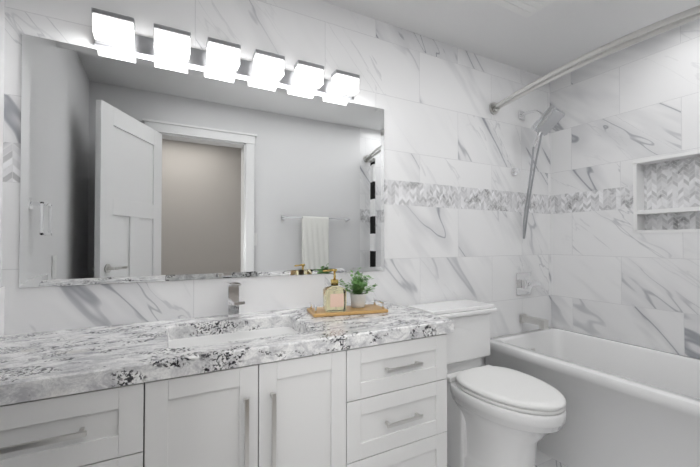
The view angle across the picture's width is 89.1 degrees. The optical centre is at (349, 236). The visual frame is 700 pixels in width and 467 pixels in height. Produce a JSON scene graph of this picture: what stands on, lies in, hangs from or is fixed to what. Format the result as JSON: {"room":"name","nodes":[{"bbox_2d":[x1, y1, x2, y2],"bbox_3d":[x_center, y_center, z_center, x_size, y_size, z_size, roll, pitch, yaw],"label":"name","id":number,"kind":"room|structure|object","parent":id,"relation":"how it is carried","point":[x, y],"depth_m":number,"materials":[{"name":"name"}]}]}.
{"room":"bathroom","nodes":[
{"label":"bathroom","id":0,"kind":"room"},
{"bbox_2d":[0,0,4,336],"bbox_3d":[-0.818,-0.022,0.388,0.150,2.355,1.794,0,-1,-28],"label":"wall","id":1,"kind":"structure","parent":0,"point":[2,288],"depth_m":1.20,"materials":[{"name":"white tile"}]},
{"bbox_2d":[1,0,551,366],"bbox_3d":[0.120,-0.002,1.985,3.310,2.355,0.140,0,-1,-28],"label":"wall","id":2,"kind":"structure","parent":0,"point":[456,150],"depth_m":1.98,"materials":[{"name":"tile"}]},
{"bbox_2d":[19,34,383,287],"bbox_3d":[-0.477,-0.260,1.585,1.503,0.882,0.007,0,-1,-28],"label":"mirror","id":3,"kind":"object","parent":2,"relation":"attached to","point":[133,169],"depth_m":1.47,"materials":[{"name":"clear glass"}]},
{"bbox_2d":[91,7,359,99],"bbox_3d":[-0.455,-0.764,1.560,1.098,0.098,0.083,0,-1,-28],"label":"sconce","id":4,"kind":"object","parent":2,"relation":"attached to","point":[113,31],"depth_m":1.49,"materials":[{"name":"white glass"}]},
{"bbox_2d":[516,273,540,294],"bbox_3d":[1.236,0.327,2.460,0.180,0.150,0.066,0,-1,-28],"label":"trim","id":5,"kind":"structure","parent":2,"relation":"attached to","point":[524,284],"depth_m":2.45,"materials":[{"name":"silver metal"}]},
{"bbox_2d":[520,314,548,329],"bbox_3d":[1.240,0.571,2.397,0.060,0.070,0.175,0,-1,-28],"label":"tub spout","id":6,"kind":"object","parent":2,"relation":"attached to","point":[543,324],"depth_m":2.37,"materials":[{"name":"silver metal"}]},
{"bbox_2d":[512,105,564,238],"bbox_3d":[1.258,-0.433,2.353,0.199,0.892,0.293,0,-1,-28],"label":"shower head","id":7,"kind":"object","parent":2,"relation":"attached to","point":[548,120],"depth_m":2.35},
{"bbox_2d":[489,5,699,114],"bbox_3d":[1.278,-0.859,1.598,0.222,0.080,1.654,0,-1,-28],"label":"shower rod","id":8,"kind":"object","parent":2,"relation":"attached to","point":[665,24],"depth_m":1.63,"materials":[{"name":"silver metal"}]},
{"bbox_2d":[447,450,567,466],"bbox_3d":[0.543,1.190,1.178,3.310,0.050,1.934,0,-1,-28],"label":"floor","id":9,"kind":"structure","parent":0,"point":[543,460],"depth_m":1.86,"materials":[{"name":"tile"}]},
{"bbox_2d":[0,328,453,466],"bbox_3d":[-0.386,0.776,1.301,1.498,0.782,0.567,0,-1,-28],"label":"bathroom vanity","id":10,"kind":"object","parent":9,"relation":"on","point":[298,387],"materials":[{"name":"white wood"}]},
{"bbox_2d":[0,300,453,399],"bbox_3d":[-0.378,0.360,1.323,1.528,0.050,0.545,0,-1,-28],"label":"countertop","id":11,"kind":"structure","parent":10,"relation":"on","point":[50,361],"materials":[{"name":"white stone"}]},
{"bbox_2d":[172,324,295,343],"bbox_3d":[-0.401,0.454,1.299,0.494,0.162,0.333,0,-1,-28],"label":"sink","id":12,"kind":"object","parent":11,"relation":"in","point":[229,333],"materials":[{"name":"white ceramic"}]},
{"bbox_2d":[226,282,244,318],"bbox_3d":[-0.463,0.263,1.439,0.044,0.146,0.162,0,-1,-28],"label":"faucet","id":13,"kind":"object","parent":11,"relation":"on","point":[234,301],"depth_m":1.47,"materials":[{"name":"silver metal"}]},
{"bbox_2d":[307,298,387,316],"bbox_3d":[-0.013,0.316,1.603,0.340,0.044,0.150,0,-1,-18],"label":"tray","id":14,"kind":"object","parent":11,"relation":"on","point":[316,311],"depth_m":1.56,"materials":[{"name":"brown wood"}]},
{"bbox_2d":[323,269,345,311],"bbox_3d":[-0.071,0.233,1.568,0.097,0.181,0.091,0,-1,-16],"label":"soap bottle","id":15,"kind":"object","parent":14,"relation":"on","point":[334,296],"depth_m":1.53,"materials":[{"name":"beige glass"}]},
{"bbox_2d":[338,267,376,307],"bbox_3d":[0.039,0.233,1.628,0.183,0.183,0.184,0,-1,-28],"label":"plant","id":16,"kind":"object","parent":14,"relation":"on","point":[358,297],"depth_m":1.62,"materials":[{"name":"green plant"}]},
{"bbox_2d":[407,299,566,466],"bbox_3d":[0.688,0.776,1.770,0.480,0.794,0.732,0,-1,-28],"label":"toilet","id":17,"kind":"object","parent":9,"relation":"on","point":[497,416],"depth_m":1.66,"materials":[{"name":"white ceramic"}]},
{"bbox_2d":[485,327,699,466],"bbox_3d":[1.558,0.913,1.724,0.722,0.520,1.648,0,-1,-28],"label":"bathtub","id":18,"kind":"object","parent":9,"relation":"on","point":[629,405],"depth_m":1.77,"materials":[{"name":"white ceramic"}]},
{"bbox_2d":[321,0,699,76],"bbox_3d":[0.543,-1.214,1.209,3.310,0.050,1.934,0,-1,-28],"label":"ceiling","id":19,"kind":"structure","parent":0,"point":[556,34],"depth_m":1.97,"materials":[{"name":"white paint"}]},
{"bbox_2d":[491,0,555,17],"bbox_3d":[0.890,-1.175,1.715,0.280,0.016,0.280,0,-1,-28],"label":"fan","id":20,"kind":"object","parent":19,"relation":"attached to","point":[526,8],"depth_m":1.80,"materials":[{"name":"white plastic"}]},
{"bbox_2d":[550,18,699,358],"bbox_3d":[1.972,-0.003,1.878,0.143,2.355,1.794,0,-1,-28],"label":"wall","id":21,"kind":"structure","parent":0,"point":[625,187],"depth_m":2.19,"materials":[{"name":"tile"}]}
]}

